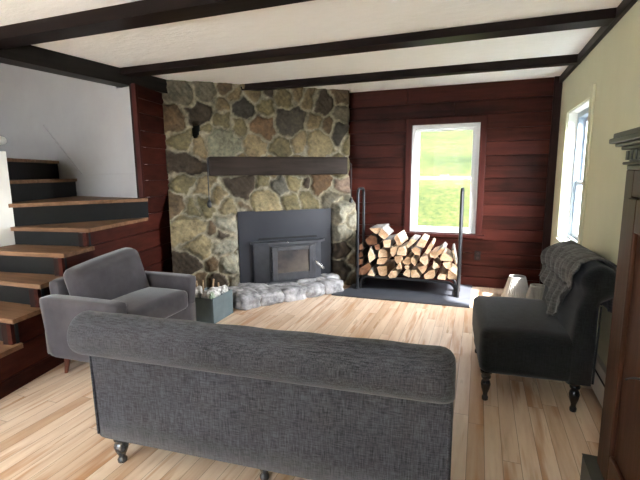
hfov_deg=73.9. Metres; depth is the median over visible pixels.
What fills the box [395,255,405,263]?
log
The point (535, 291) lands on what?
lampshade
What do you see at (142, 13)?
beam
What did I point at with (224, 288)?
crumpled paper
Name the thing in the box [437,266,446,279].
log
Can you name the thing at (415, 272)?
log
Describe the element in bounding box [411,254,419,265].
log
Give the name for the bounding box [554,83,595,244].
window
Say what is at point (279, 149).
fireplace
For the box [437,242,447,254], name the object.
log
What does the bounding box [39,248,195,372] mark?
armchair
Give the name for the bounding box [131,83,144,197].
trim
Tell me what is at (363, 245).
log
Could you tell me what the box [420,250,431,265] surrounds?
log
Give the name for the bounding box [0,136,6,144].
handrail
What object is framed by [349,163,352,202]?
tool
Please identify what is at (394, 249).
log
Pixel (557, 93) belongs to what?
trim
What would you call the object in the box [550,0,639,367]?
wall
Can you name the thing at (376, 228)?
log
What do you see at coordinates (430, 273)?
log
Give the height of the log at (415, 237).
0.110 m
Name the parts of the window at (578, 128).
sash, frame, sash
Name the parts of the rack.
upright frame, rail, rail, upright frame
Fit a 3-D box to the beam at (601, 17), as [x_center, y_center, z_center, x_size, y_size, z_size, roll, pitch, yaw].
[0.002,-1.540,3.436,4.085,0.080,0.160,3,10,20]
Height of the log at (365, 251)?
0.080 m
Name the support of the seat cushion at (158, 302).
on the armchair at (117, 281)
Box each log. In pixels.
[355,257,378,274]
[359,241,368,249]
[359,246,369,257]
[359,253,368,264]
[365,233,382,244]
[368,245,378,261]
[368,264,378,275]
[369,224,388,233]
[374,239,383,249]
[377,254,391,263]
[377,259,394,275]
[378,225,393,238]
[378,246,392,256]
[383,234,396,246]
[388,265,402,277]
[390,243,401,255]
[394,230,407,245]
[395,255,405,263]
[396,257,404,268]
[397,242,411,255]
[403,251,413,264]
[403,264,414,276]
[407,234,420,247]
[411,241,422,254]
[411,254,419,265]
[411,264,421,277]
[417,234,429,247]
[418,262,427,272]
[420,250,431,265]
[424,265,438,278]
[425,238,435,253]
[430,246,439,257]
[433,256,440,268]
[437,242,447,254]
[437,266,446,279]
[440,247,452,260]
[443,261,451,269]
[448,263,456,278]
[452,243,457,265]
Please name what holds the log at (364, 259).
on the log at (365, 268)
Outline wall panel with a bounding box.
[0,85,172,382]
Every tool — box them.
[206,158,211,207]
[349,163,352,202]
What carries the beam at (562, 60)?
attached to the ceiling
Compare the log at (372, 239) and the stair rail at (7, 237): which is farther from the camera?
the log at (372, 239)
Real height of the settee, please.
0.800 m
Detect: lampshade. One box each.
[501,274,528,297]
[525,283,544,299]
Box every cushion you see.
[63,248,149,299]
[112,287,187,317]
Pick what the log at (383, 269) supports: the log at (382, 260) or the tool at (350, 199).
the log at (382, 260)
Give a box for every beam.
[0,0,312,48]
[0,45,167,93]
[120,7,616,77]
[240,54,580,90]
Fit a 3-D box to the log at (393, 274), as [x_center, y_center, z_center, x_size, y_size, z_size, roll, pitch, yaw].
[0.915,0.370,5.130,0.105,0.098,0.403,3,10,21]
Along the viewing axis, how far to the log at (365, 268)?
5.14 m
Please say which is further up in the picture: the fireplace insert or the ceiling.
the ceiling
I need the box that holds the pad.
[331,277,471,307]
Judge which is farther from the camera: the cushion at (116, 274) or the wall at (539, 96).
the wall at (539, 96)
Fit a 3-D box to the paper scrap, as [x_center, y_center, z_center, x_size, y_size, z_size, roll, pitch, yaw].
[-1.025,0.540,4.027,0.073,0.100,0.066,3,10,20]
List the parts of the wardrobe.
frame, door, cornice, door panel, handle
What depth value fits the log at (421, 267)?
4.86 m
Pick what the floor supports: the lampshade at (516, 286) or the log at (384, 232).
the lampshade at (516, 286)
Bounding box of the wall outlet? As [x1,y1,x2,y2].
[474,251,480,259]
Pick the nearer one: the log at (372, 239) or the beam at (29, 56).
the beam at (29, 56)
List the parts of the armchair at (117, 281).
frame, leg, arm, arm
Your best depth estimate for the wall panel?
4.27 m
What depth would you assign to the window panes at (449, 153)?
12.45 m
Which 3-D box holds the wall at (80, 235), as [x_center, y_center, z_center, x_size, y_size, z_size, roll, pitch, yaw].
[-1.958,-0.249,3.411,0.041,2.263,3.266,1,9,9]
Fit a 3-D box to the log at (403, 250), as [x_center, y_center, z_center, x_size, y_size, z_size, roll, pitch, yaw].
[1.010,0.096,5.062,0.105,0.106,0.427,3,10,22]
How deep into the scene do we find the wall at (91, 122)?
4.75 m
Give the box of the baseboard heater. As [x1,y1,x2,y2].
[591,354,605,407]
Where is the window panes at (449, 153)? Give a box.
[417,130,472,226]
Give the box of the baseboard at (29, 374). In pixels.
[0,355,63,398]
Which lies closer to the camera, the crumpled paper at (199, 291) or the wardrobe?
the wardrobe
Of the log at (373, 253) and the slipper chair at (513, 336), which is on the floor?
the slipper chair at (513, 336)
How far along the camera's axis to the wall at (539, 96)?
5.16 m
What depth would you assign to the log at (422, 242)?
4.80 m
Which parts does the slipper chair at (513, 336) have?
leg, seat, leg, backrest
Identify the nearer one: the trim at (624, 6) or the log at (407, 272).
the trim at (624, 6)
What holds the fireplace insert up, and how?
on the fireplace
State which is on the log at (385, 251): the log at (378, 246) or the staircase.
the log at (378, 246)
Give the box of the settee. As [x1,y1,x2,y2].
[67,310,455,479]
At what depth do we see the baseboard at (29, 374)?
2.90 m
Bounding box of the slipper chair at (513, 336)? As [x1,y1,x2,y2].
[472,260,615,411]
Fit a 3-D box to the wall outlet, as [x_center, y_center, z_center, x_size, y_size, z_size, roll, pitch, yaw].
[1.909,0.190,5.162,0.072,0.116,0.010,3,10,20]
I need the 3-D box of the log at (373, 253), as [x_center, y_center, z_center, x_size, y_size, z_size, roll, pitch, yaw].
[0.669,0.149,5.173,0.088,0.186,0.377,3,10,21]
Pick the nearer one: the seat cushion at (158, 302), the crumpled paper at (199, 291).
the seat cushion at (158, 302)
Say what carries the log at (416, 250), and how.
on the log at (415, 258)
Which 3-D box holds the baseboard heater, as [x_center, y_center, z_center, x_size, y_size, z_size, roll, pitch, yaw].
[1.925,0.800,3.138,0.056,0.205,3.050,3,10,20]
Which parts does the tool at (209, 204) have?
rod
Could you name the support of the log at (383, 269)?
on the rack
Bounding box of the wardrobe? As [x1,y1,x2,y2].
[580,127,639,479]
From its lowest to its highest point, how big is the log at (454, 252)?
0.209 m
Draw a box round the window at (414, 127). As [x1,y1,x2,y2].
[404,115,487,238]
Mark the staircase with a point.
(49, 214)
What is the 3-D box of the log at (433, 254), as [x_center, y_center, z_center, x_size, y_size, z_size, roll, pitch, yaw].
[1.354,0.136,4.939,0.096,0.090,0.386,3,10,23]
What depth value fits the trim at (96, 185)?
4.70 m
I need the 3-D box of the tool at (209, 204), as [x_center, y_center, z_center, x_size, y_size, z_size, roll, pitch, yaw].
[-1.246,-0.633,4.746,0.052,0.568,0.079,-4,9,-18]
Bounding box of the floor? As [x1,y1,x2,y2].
[0,277,601,479]
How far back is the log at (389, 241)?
4.95 m
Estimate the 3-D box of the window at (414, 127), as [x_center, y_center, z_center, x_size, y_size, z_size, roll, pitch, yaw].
[1.519,-0.758,5.217,0.988,1.427,0.210,3,10,20]
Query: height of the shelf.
0.029 m
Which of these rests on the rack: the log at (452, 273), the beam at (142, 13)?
the log at (452, 273)
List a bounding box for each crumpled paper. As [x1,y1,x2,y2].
[195,286,202,297]
[201,290,218,298]
[203,287,220,295]
[218,285,227,293]
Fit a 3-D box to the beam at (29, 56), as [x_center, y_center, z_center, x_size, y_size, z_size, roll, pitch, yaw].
[-2.392,-1.534,3.232,0.169,0.343,3.598,4,10,25]
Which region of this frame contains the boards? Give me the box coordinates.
[348,77,553,288]
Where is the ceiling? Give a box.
[0,0,622,92]
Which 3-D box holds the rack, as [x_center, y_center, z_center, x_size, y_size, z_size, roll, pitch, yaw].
[1.033,-0.006,4.965,1.183,1.212,0.303,3,10,20]
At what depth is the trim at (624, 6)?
3.07 m
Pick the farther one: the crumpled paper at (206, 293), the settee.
the crumpled paper at (206, 293)
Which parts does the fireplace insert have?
door, glass, door handle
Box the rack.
[356,187,464,297]
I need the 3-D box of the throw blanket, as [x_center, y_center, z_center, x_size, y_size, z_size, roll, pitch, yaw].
[1.631,0.256,2.756,0.331,0.419,0.778,2,9,16]
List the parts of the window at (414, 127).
sash, sill, sash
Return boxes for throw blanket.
[538,240,616,315]
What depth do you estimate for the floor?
2.45 m
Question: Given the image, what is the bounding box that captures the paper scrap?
[209,292,214,298]
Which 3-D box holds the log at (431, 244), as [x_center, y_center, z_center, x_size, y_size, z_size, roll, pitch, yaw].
[1.292,0.064,4.967,0.091,0.127,0.413,3,9,19]
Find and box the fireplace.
[162,80,355,310]
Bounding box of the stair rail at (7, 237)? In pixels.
[0,151,14,246]
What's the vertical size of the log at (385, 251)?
0.101 m
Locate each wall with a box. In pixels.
[0,63,149,213]
[1,84,166,344]
[349,96,549,280]
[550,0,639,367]
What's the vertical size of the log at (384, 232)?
0.130 m
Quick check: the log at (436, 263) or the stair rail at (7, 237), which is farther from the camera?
the log at (436, 263)
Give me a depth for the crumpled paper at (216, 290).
4.16 m
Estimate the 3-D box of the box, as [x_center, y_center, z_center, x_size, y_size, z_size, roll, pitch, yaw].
[-1.082,0.641,4.197,0.300,0.245,0.360,2,9,18]
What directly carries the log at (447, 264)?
on the log at (452, 273)
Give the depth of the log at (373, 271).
5.07 m
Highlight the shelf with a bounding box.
[250,238,324,245]
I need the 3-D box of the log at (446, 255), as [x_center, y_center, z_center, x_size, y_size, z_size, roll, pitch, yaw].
[1.466,0.159,4.903,0.149,0.094,0.392,2,9,18]
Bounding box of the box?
[195,287,232,323]
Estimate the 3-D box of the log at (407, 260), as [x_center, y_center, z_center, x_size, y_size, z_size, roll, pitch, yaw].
[1.055,0.210,5.081,0.090,0.092,0.372,3,9,19]
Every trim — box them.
[42,125,136,197]
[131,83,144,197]
[539,76,562,283]
[559,0,637,82]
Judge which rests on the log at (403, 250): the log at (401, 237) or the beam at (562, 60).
the log at (401, 237)
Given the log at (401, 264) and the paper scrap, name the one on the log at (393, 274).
the log at (401, 264)
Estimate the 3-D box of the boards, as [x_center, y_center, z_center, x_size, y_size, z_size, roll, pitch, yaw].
[1.444,-0.638,5.223,2.535,2.399,0.024,3,10,20]
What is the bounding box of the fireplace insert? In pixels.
[237,208,330,284]
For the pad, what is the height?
0.016 m
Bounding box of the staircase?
[0,158,148,358]

